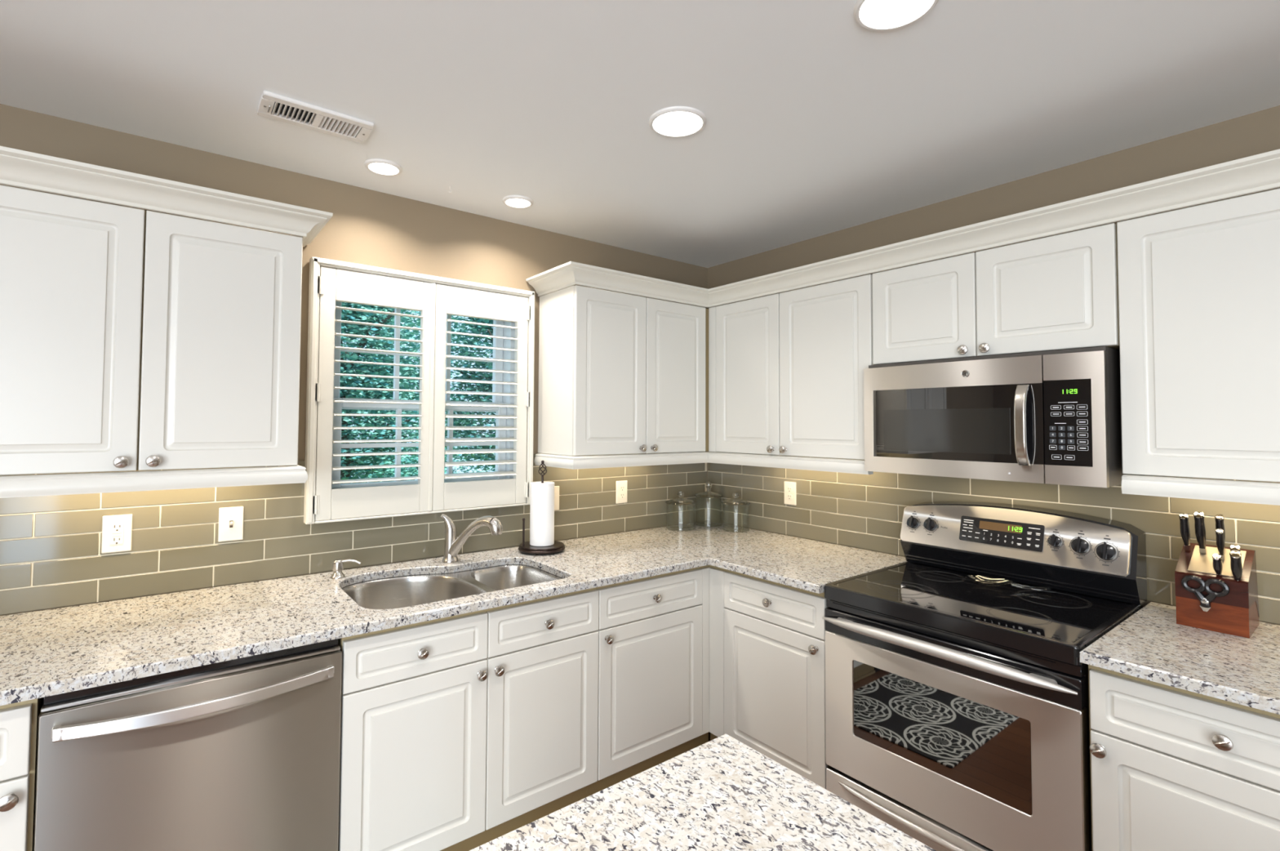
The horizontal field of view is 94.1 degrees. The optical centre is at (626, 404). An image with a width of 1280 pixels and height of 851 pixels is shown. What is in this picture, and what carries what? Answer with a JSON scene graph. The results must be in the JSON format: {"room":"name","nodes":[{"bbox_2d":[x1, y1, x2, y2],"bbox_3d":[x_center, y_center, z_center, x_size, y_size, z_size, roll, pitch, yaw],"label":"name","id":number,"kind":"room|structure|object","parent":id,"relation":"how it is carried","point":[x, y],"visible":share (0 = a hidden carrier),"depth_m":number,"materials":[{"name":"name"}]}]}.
{"room":"kitchen","nodes":[
{"label":"kitchen","id":0,"kind":"room"},
{"bbox_2d":[0,103,707,615],"bbox_3d":[-1.679,0.353,2.053,5.620,2.528,0.151,2,-2,-38],"label":"wall","id":1,"kind":"structure","parent":0,"point":[51,557],"depth_m":2.29,"materials":[{"name":"beige tile"}]},
{"bbox_2d":[101,513,132,553],"bbox_3d":[-1.672,0.422,1.954,0.075,0.121,0.010,2,-2,-38],"label":"power outlet","id":2,"kind":"object","parent":1,"relation":"attached to","point":[117,530],"visible":1,"depth_m":1.95,"materials":[{"name":"beige plastic"}]},
{"bbox_2d":[110,522,124,544],"bbox_3d":[-1.671,0.422,1.953,0.034,0.068,0.004,2,-2,-38],"label":"receptacle","id":3,"kind":"object","parent":2,"relation":"attached to","point":[117,529],"depth_m":1.95,"materials":[{"name":"white plastic"}]},
{"bbox_2d":[0,184,307,497],"bbox_3d":[-1.506,-0.161,1.872,0.858,0.828,0.364,2,-2,-38],"label":"upper cabinet","id":4,"kind":"object","parent":1,"relation":"attached to","point":[131,339],"depth_m":1.75,"materials":[{"name":"beige wood"}]},
{"bbox_2d":[0,146,333,247],"bbox_3d":[-1.471,-0.613,1.885,0.908,0.077,0.406,2,-2,-38],"label":"crown molding","id":5,"kind":"structure","parent":4,"relation":"on","point":[18,168],"depth_m":1.74,"materials":[{"name":"beige paint"}]},
{"bbox_2d":[217,506,244,542],"bbox_3d":[-1.421,0.429,2.141,0.075,0.121,0.022,2,-2,-38],"label":"light switch","id":6,"kind":"object","parent":1,"relation":"attached to","point":[230,518],"visible":1,"depth_m":2.14,"materials":[{"name":"beige plastic"}]},
{"bbox_2d":[0,451,706,614],"bbox_3d":[-0.854,0.445,2.598,3.396,0.437,0.006,2,-2,-38],"label":"tile backsplash","id":7,"kind":"structure","parent":1,"relation":"attached to","point":[17,526],"depth_m":2.17,"materials":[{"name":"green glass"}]},
{"bbox_2d":[303,256,534,524],"bbox_3d":[-0.841,-0.047,2.582,0.969,1.023,0.054,2,-2,-38],"label":"trim","id":8,"kind":"structure","parent":1,"relation":"attached to","point":[315,263],"depth_m":2.36,"materials":[{"name":"beige paint"}]},
{"bbox_2d":[331,301,515,488],"bbox_3d":[-0.908,-0.050,2.674,0.838,0.918,0.129,2,-2,-38],"label":"window","id":9,"kind":"structure","parent":1,"relation":"in","point":[499,331],"depth_m":2.71,"materials":[{"name":"white plastic"}]},
{"bbox_2d":[312,266,435,520],"bbox_3d":[-1.025,-0.041,2.441,0.462,0.982,0.063,2,-2,-38],"label":"plantation shutter","id":10,"kind":"object","parent":9,"relation":"attached to","point":[335,284],"visible":0.99,"depth_m":2.41,"materials":[{"name":"beige paint"}]},
{"bbox_2d":[432,283,530,511],"bbox_3d":[-0.658,-0.030,2.725,0.462,0.982,0.061,2,-2,-38],"label":"plantation shutter","id":11,"kind":"object","parent":9,"relation":"attached to","point":[450,300],"visible":1,"depth_m":2.70,"materials":[{"name":"beige paint"}]},
{"bbox_2d":[554,485,559,510],"bbox_3d":[-0.366,0.466,2.964,0.075,0.121,0.010,2,-2,-38],"label":"light switch","id":12,"kind":"object","parent":1,"relation":"attached to","point":[556,487],"visible":0.32,"depth_m":2.98,"materials":[{"name":"beige plastic"}]},
{"bbox_2d":[533,284,708,469],"bbox_3d":[0.133,-0.111,3.140,1.198,0.828,0.365,2,-2,-38],"label":"upper cabinet","id":13,"kind":"object","parent":1,"relation":"attached to","point":[620,373],"depth_m":2.86,"materials":[{"name":"beige wood"}]},
{"bbox_2d":[525,261,708,307],"bbox_3d":[-0.003,-0.569,3.021,0.919,0.077,0.406,2,-2,-38],"label":"crown molding","id":14,"kind":"structure","parent":13,"relation":"on","point":[570,273],"depth_m":2.82,"materials":[{"name":"beige paint"}]},
{"bbox_2d":[615,480,627,503],"bbox_3d":[-0.025,0.472,3.229,0.075,0.121,0.009,2,-2,-38],"label":"power outlet","id":15,"kind":"object","parent":1,"relation":"attached to","point":[621,486],"visible":1,"depth_m":3.22,"materials":[{"name":"beige plastic"}]},
{"bbox_2d":[619,493,624,497],"bbox_3d":[-0.024,0.491,3.227,0.034,0.029,0.004,2,-2,-38],"label":"receptacle","id":16,"kind":"object","parent":15,"relation":"attached to","point":[621,495],"depth_m":3.22,"materials":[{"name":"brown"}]},
{"bbox_2d":[619,485,624,490],"bbox_3d":[-0.024,0.452,3.228,0.034,0.029,0.004,2,-2,-38],"label":"receptacle","id":17,"kind":"object","parent":15,"relation":"attached to","point":[621,487],"depth_m":3.22,"materials":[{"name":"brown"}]},
{"bbox_2d":[0,0,1279,267],"bbox_3d":[-0.007,-1.015,-0.155,5.700,0.080,5.750,2,-2,-38],"label":"ceiling","id":18,"kind":"structure","parent":0,"point":[820,122],"depth_m":1.73,"materials":[{"name":"white paint"}]},
{"bbox_2d":[257,90,373,143],"bbox_3d":[-0.984,-0.905,1.892,0.308,0.018,0.155,2,-2,-38],"label":"ceiling vent","id":19,"kind":"object","parent":18,"relation":"in","point":[274,106],"visible":1,"depth_m":1.88,"materials":[{"name":"white metal"}]},
{"bbox_2d":[364,158,402,175],"bbox_3d":[-0.919,-0.897,2.253,0.134,0.010,0.134,2,-2,-38],"label":"recessed light","id":20,"kind":"object","parent":18,"relation":"in","point":[378,166],"visible":1,"depth_m":2.24,"materials":[{"name":"white"}]},
{"bbox_2d":[502,195,533,208],"bbox_3d":[-0.473,-0.883,2.595,0.134,0.010,0.134,2,-2,-38],"label":"recessed light","id":21,"kind":"object","parent":18,"relation":"in","point":[513,201],"visible":1,"depth_m":2.58,"materials":[{"name":"white"}]},
{"bbox_2d":[648,106,706,137],"bbox_3d":[0.163,-0.902,1.907,0.184,0.010,0.184,2,-2,-38],"label":"recessed light","id":22,"kind":"object","parent":18,"relation":"in","point":[674,121],"visible":1,"depth_m":1.89,"materials":[{"name":"white"}]},
{"bbox_2d":[853,0,938,31],"bbox_3d":[0.618,-0.918,1.363,0.184,0.010,0.184,2,-2,-38],"label":"recessed light","id":23,"kind":"object","parent":18,"relation":"in","point":[873,15],"visible":1,"depth_m":1.39,"materials":[{"name":"white"}]},
{"bbox_2d":[707,105,1279,625],"bbox_3d":[2.222,0.354,1.504,0.121,2.528,5.506,2,-2,-38],"label":"wall","id":24,"kind":"structure","parent":0,"point":[855,510],"depth_m":2.37,"materials":[{"name":"beige tile"}]},
{"bbox_2d":[707,274,873,474],"bbox_3d":[0.835,-0.115,2.914,0.364,0.828,0.952,2,-2,-38],"label":"upper cabinet","id":25,"kind":"object","parent":24,"relation":"attached to","point":[786,369],"depth_m":2.75,"materials":[{"name":"beige wood"}]},
{"bbox_2d":[708,148,1279,307],"bbox_3d":[1.127,-0.588,2.251,0.075,0.077,2.345,2,-2,-38],"label":"crown molding","id":26,"kind":"structure","parent":25,"relation":"attached to","point":[1261,171],"depth_m":1.95,"materials":[{"name":"beige paint"}]},
{"bbox_2d":[784,480,796,505],"bbox_3d":[0.864,0.467,3.150,0.009,0.121,0.075,2,-2,-38],"label":"power outlet","id":27,"kind":"object","parent":24,"relation":"attached to","point":[790,496],"visible":1,"depth_m":3.14,"materials":[{"name":"beige plastic"}]},
{"bbox_2d":[786,493,792,499],"bbox_3d":[0.862,0.486,3.148,0.004,0.029,0.034,2,-2,-38],"label":"receptacle","id":28,"kind":"object","parent":27,"relation":"attached to","point":[789,496],"depth_m":3.14,"materials":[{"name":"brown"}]},
{"bbox_2d":[786,486,792,492],"bbox_3d":[0.862,0.447,3.149,0.004,0.029,0.034,2,-2,-38],"label":"receptacle","id":29,"kind":"object","parent":27,"relation":"attached to","point":[789,489],"depth_m":3.15,"materials":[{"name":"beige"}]},
{"bbox_2d":[707,451,1279,624],"bbox_3d":[1.316,0.455,2.577,0.006,0.437,2.676,2,-2,-38],"label":"tile backsplash","id":30,"kind":"structure","parent":24,"relation":"attached to","point":[1251,532],"depth_m":2.53,"materials":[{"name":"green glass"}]},
{"bbox_2d":[871,222,1119,364],"bbox_3d":[1.372,-0.360,2.229,0.364,0.378,0.797,2,-2,-38],"label":"upper cabinet","id":31,"kind":"object","parent":24,"relation":"attached to","point":[1060,291],"visible":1,"depth_m":2.06,"materials":[{"name":"beige wood"}]},
{"bbox_2d":[863,346,1140,487],"bbox_3d":[1.329,0.049,2.193,0.456,0.430,0.778,2,-2,-38],"label":"microwave","id":32,"kind":"object","parent":31,"relation":"attached to","point":[1052,416],"visible":0.99,"depth_m":1.99,"materials":[{"name":"grey metal"}]},
{"bbox_2d":[1116,187,1279,505],"bbox_3d":[1.806,-0.151,1.667,0.356,0.828,0.611,2,-2,-38],"label":"upper cabinet","id":33,"kind":"object","parent":24,"relation":"attached to","point":[1199,285],"depth_m":1.67,"materials":[{"name":"beige wood"}]},
{"bbox_3d":[-0.004,1.521,-0.253,5.506,0.060,5.506,2,-2,-38],"label":"floor","id":34,"kind":"structure","parent":0,"visible":0},
{"bbox_2d":[0,697,43,850],"bbox_3d":[-1.755,1.094,1.417,0.558,0.882,0.717,2,-2,-38],"label":"base cabinet","id":35,"kind":"object","parent":34,"relation":"on","point":[19,721],"visible":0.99,"depth_m":1.32,"materials":[{"name":"beige wood"}]},
{"bbox_2d":[33,638,342,850],"bbox_3d":[-1.264,1.109,1.763,0.631,0.878,0.723,2,-2,-38],"label":"dishwasher","id":36,"kind":"object","parent":34,"relation":"on","point":[242,753],"visible":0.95,"depth_m":1.51,"materials":[{"name":"silver metal"}]},
{"bbox_2d":[337,586,598,850],"bbox_3d":[-0.666,1.126,2.260,0.912,0.882,0.717,2,-2,-38],"label":"base cabinet","id":37,"kind":"object","parent":34,"relation":"on","point":[464,731],"visible":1,"depth_m":1.97,"materials":[{"name":"beige wood"}]},
{"bbox_2d":[0,520,907,705],"bbox_3d":[-0.461,0.665,2.081,3.397,0.030,1.278,2,-2,-38],"label":"countertop","id":38,"kind":"structure","parent":37,"relation":"on","point":[47,652],"depth_m":1.89,"materials":[{"name":"stone"}]},
{"bbox_2d":[330,558,360,578],"bbox_3d":[-1.067,0.618,2.264,0.105,0.068,0.050,1,-2,-23],"label":"soap dispenser","id":39,"kind":"object","parent":38,"relation":"on","point":[337,564],"visible":1,"depth_m":2.24,"materials":[{"name":"silver metal"}]},
{"bbox_2d":[342,564,563,608],"bbox_3d":[-0.657,0.777,2.273,0.815,0.182,0.565,2,-2,-38],"label":"sink","id":40,"kind":"object","parent":38,"relation":"in","point":[402,591],"visible":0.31,"depth_m":2.39,"materials":[{"name":"silver metal"}]},
{"bbox_2d":[440,513,502,563],"bbox_3d":[-0.644,0.560,2.490,0.282,0.203,0.068,0,-2,18],"label":"faucet","id":41,"kind":"object","parent":38,"relation":"on","point":[452,545],"visible":1,"depth_m":2.49,"materials":[{"name":"silver metal"}]},
{"bbox_2d":[518,460,565,555],"bbox_3d":[-0.389,0.463,2.746,0.216,0.416,0.216,2,-2,-38],"label":"paper towel holder","id":42,"kind":"object","parent":38,"relation":"on","point":[558,546],"visible":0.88,"depth_m":2.69,"materials":[{"name":"black metal"}]},
{"bbox_2d":[529,481,554,546],"bbox_3d":[-0.389,0.499,2.745,0.111,0.281,0.111,2,-2,-38],"label":"paper towel roll","id":43,"kind":"object","parent":42,"relation":"on","point":[542,495],"visible":1,"depth_m":2.70,"materials":[{"name":"white paper"}]},
{"bbox_2d":[665,491,696,528],"bbox_3d":[0.304,0.591,3.344,0.176,0.206,0.176,2,-2,-38],"label":"glass canister","id":44,"kind":"object","parent":38,"relation":"on","point":[680,500],"visible":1,"depth_m":3.31,"materials":[{"name":"clear glass"}]},
{"bbox_2d":[666,502,695,528],"bbox_3d":[0.304,0.623,3.343,0.164,0.142,0.164,2,-2,-38],"label":"jar","id":45,"kind":"object","parent":44,"relation":"on","point":[677,504],"depth_m":3.30,"materials":[{"name":"clear glass"}]},
{"bbox_2d":[694,481,723,525],"bbox_3d":[0.478,0.574,3.473,0.166,0.250,0.166,2,-2,-38],"label":"glass canister","id":46,"kind":"object","parent":38,"relation":"on","point":[708,494],"visible":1,"depth_m":3.44,"materials":[{"name":"clear"}]},
{"bbox_2d":[695,496,721,525],"bbox_3d":[0.478,0.617,3.472,0.154,0.165,0.154,2,-2,-38],"label":"jar","id":47,"kind":"object","parent":46,"relation":"on","point":[696,496],"depth_m":3.41,"materials":[{"name":"clear glass"}]},
{"bbox_2d":[721,492,750,531],"bbox_3d":[0.606,0.591,3.304,0.158,0.206,0.158,2,-2,-38],"label":"glass canister","id":48,"kind":"object","parent":38,"relation":"on","point":[735,500],"visible":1,"depth_m":3.28,"materials":[{"name":"clear glass"}]},
{"bbox_2d":[722,503,749,531],"bbox_3d":[0.606,0.621,3.303,0.146,0.146,0.146,2,-2,-38],"label":"jar","id":49,"kind":"object","parent":48,"relation":"on","point":[723,504],"depth_m":3.28,"materials":[{"name":"clear glass"}]},
{"bbox_2d":[586,564,710,796],"bbox_3d":[-0.038,1.145,2.745,0.674,0.882,0.717,2,-2,-38],"label":"base cabinet","id":50,"kind":"object","parent":34,"relation":"on","point":[654,630],"visible":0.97,"depth_m":2.45,"materials":[{"name":"beige wood"}]},
{"bbox_2d":[709,564,829,788],"bbox_3d":[0.783,1.146,2.640,0.717,0.882,0.658,2,-2,-38],"label":"base cabinet","id":51,"kind":"object","parent":34,"relation":"on","point":[767,637],"visible":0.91,"depth_m":2.38,"materials":[{"name":"beige wood"}]},
{"bbox_2d":[822,501,1146,850],"bbox_3d":[1.199,0.974,2.054,0.768,1.194,0.777,2,-2,-38],"label":"stove","id":52,"kind":"object","parent":34,"relation":"on","point":[957,707],"visible":0.98,"depth_m":1.92,"materials":[{"name":"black metal"}]},
{"bbox_2d":[824,560,1142,666],"bbox_3d":[1.212,0.681,2.072,0.648,0.054,0.776,2,-2,-38],"label":"cooktop","id":53,"kind":"object","parent":52,"relation":"in","point":[1052,626],"depth_m":1.95,"materials":[{"name":"black glass"}]},
{"bbox_2d":[965,576,1051,591],"bbox_3d":[1.369,0.646,2.144,0.264,0.021,0.094,-1,-2,34],"label":"spoon rest","id":54,"kind":"object","parent":52,"relation":"on","point":[966,576],"visible":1,"depth_m":2.15,"materials":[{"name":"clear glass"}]},
{"bbox_2d":[965,576,1017,586],"bbox_3d":[1.328,0.647,2.172,0.164,0.021,0.094,-1,-2,34],"label":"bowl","id":55,"kind":"object","parent":54,"relation":"on","point":[966,576],"depth_m":2.16,"materials":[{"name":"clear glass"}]},
{"bbox_2d":[1088,664,1279,850],"bbox_3d":[1.655,1.114,1.514,0.717,0.882,0.612,2,-2,-38],"label":"base cabinet","id":56,"kind":"object","parent":34,"relation":"on","point":[1172,768],"visible":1,"depth_m":1.43,"materials":[{"name":"beige wood"}]},
{"bbox_2d":[1080,601,1279,714],"bbox_3d":[1.656,0.657,1.531,0.722,0.030,0.616,2,-2,-38],"label":"countertop","id":57,"kind":"structure","parent":56,"relation":"on","point":[1149,644],"depth_m":1.52,"materials":[{"name":"stone"}]},
{"bbox_2d":[1174,542,1259,638],"bbox_3d":[1.755,0.538,1.770,0.193,0.224,0.152,2,-2,-38],"label":"knife block","id":58,"kind":"object","parent":57,"relation":"on","point":[1237,612],"visible":0.87,"depth_m":1.72,"materials":[{"name":"brown wood"}]},
{"bbox_2d":[1178,512,1191,550],"bbox_3d":[1.702,0.386,1.814,0.065,0.116,0.022,2,-2,-38],"label":"kitchen knife","id":59,"kind":"object","parent":58,"relation":"on","point":[1184,517],"visible":1,"depth_m":1.80,"materials":[{"name":"black plastic"}]},
{"bbox_2d":[1193,511,1206,553],"bbox_3d":[1.718,0.382,1.782,0.071,0.127,0.024,2,-2,-38],"label":"kitchen knife","id":60,"kind":"object","parent":58,"relation":"on","point":[1199,523],"visible":1,"depth_m":1.77,"materials":[{"name":"black"}]},
{"bbox_2d":[1181,574,1230,611],"bbox_3d":[1.664,0.543,1.712,0.021,0.098,0.102,2,-2,-38],"label":"scissors","id":61,"kind":"object","parent":58,"relation":"hanging from","point":[1205,601],"visible":1,"depth_m":1.71,"materials":[{"name":"black plastic"}]},
{"bbox_2d":[1212,553,1222,574],"bbox_3d":[1.690,0.456,1.702,0.044,0.062,0.020,2,-2,-35],"label":"kitchen knife","id":62,"kind":"object","parent":58,"relation":"in","point":[1217,557],"visible":1,"depth_m":1.69,"materials":[{"name":"black plastic"}]},
{"bbox_2d":[1214,514,1225,550],"bbox_3d":[1.765,0.378,1.769,0.060,0.108,0.020,2,-2,-38],"label":"kitchen knife","id":63,"kind":"object","parent":58,"relation":"on","point":[1219,518],"visible":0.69,"depth_m":1.75,"materials":[{"name":"black plastic"}]},
{"bbox_2d":[1215,528,1225,559],"bbox_3d":[1.735,0.407,1.738,0.052,0.094,0.018,2,-2,-38],"label":"kitchen knife","id":64,"kind":"object","parent":58,"relation":"on","point":[1219,531],"visible":0.96,"depth_m":1.73,"materials":[{"name":"black plastic"}]},
{"bbox_2d":[1229,543,1241,559],"bbox_3d":[1.734,0.434,1.694,0.051,0.074,0.022,2,-2,-36],"label":"kitchen knife","id":65,"kind":"object","parent":58,"relation":"in","point":[1233,547],"visible":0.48,"depth_m":1.69,"materials":[{"name":"silver metal"}]},
{"bbox_2d":[1229,550,1242,580],"bbox_3d":[1.701,0.449,1.660,0.058,0.086,0.024,2,-2,-36],"label":"kitchen knife","id":66,"kind":"object","parent":58,"relation":"in","point":[1236,566],"visible":1,"depth_m":1.65,"materials":[{"name":"black"}]},
{"bbox_3d":[0.365,1.072,0.428,0.490,0.882,1.240,2,-2,-38],"label":"cabinet","id":67,"kind":"object","parent":34,"relation":"on","visible":0},
{"bbox_2d":[469,733,936,850],"bbox_3d":[0.368,0.616,0.443,0.561,0.030,1.310,2,-2,-38],"label":"countertop","id":68,"kind":"structure","parent":67,"relation":"on","point":[720,793],"depth_m":0.89,"materials":[{"name":"stone"}]},
{"label":"outside","id":69,"kind":"structure","parent":0,"visible":0},
{"bbox_3d":[-2.879,2.572,11.187,20.000,0.050,15.840,2,-2,-38],"label":"ground","id":70,"kind":"structure","parent":69,"visible":0},
{"bbox_2d":[339,302,420,484],"bbox_3d":[-3.822,0.079,7.895,2.182,4.720,2.134,0,-2,-4],"label":"tree","id":71,"kind":"object","parent":70,"relation":"on","point":[348,315],"visible":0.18,"depth_m":7.87,"materials":[{"name":"green plant"}]},
{"bbox_2d":[364,454,446,482],"bbox_3d":[-2.356,1.455,6.464,1.273,1.891,1.054,2,-2,-38],"label":"shrub","id":72,"kind":"object","parent":70,"relation":"on","point":[411,469],"visible":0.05,"depth_m":6.36,"materials":[{"name":"green plant"}]},
{"bbox_2d":[342,304,472,483],"bbox_3d":[-4.777,-0.262,11.466,3.847,5.622,2.088,2,-3,-42],"label":"tree","id":73,"kind":"object","parent":70,"relation":"on","point":[415,370],"visible":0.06,"depth_m":11.46,"materials":[{"name":"green plant"}]},
{"bbox_2d":[349,435,495,482],"bbox_3d":[-6.066,1.621,13.077,8.424,1.949,1.334,2,-2,-38],"label":"hedge","id":74,"kind":"object","parent":70,"relation":"on","point":[462,467],"visible":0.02,"depth_m":14.42,"materials":[{"name":"green plant"}]},
{"bbox_2d":[444,316,495,471],"bbox_3d":[-1.763,0.095,9.455,2.150,4.809,2.150,0,-2,23],"label":"tree","id":75,"kind":"object","parent":70,"relation":"on","point":[476,329],"visible":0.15,"depth_m":8.99,"materials":[{"name":"green plant"}]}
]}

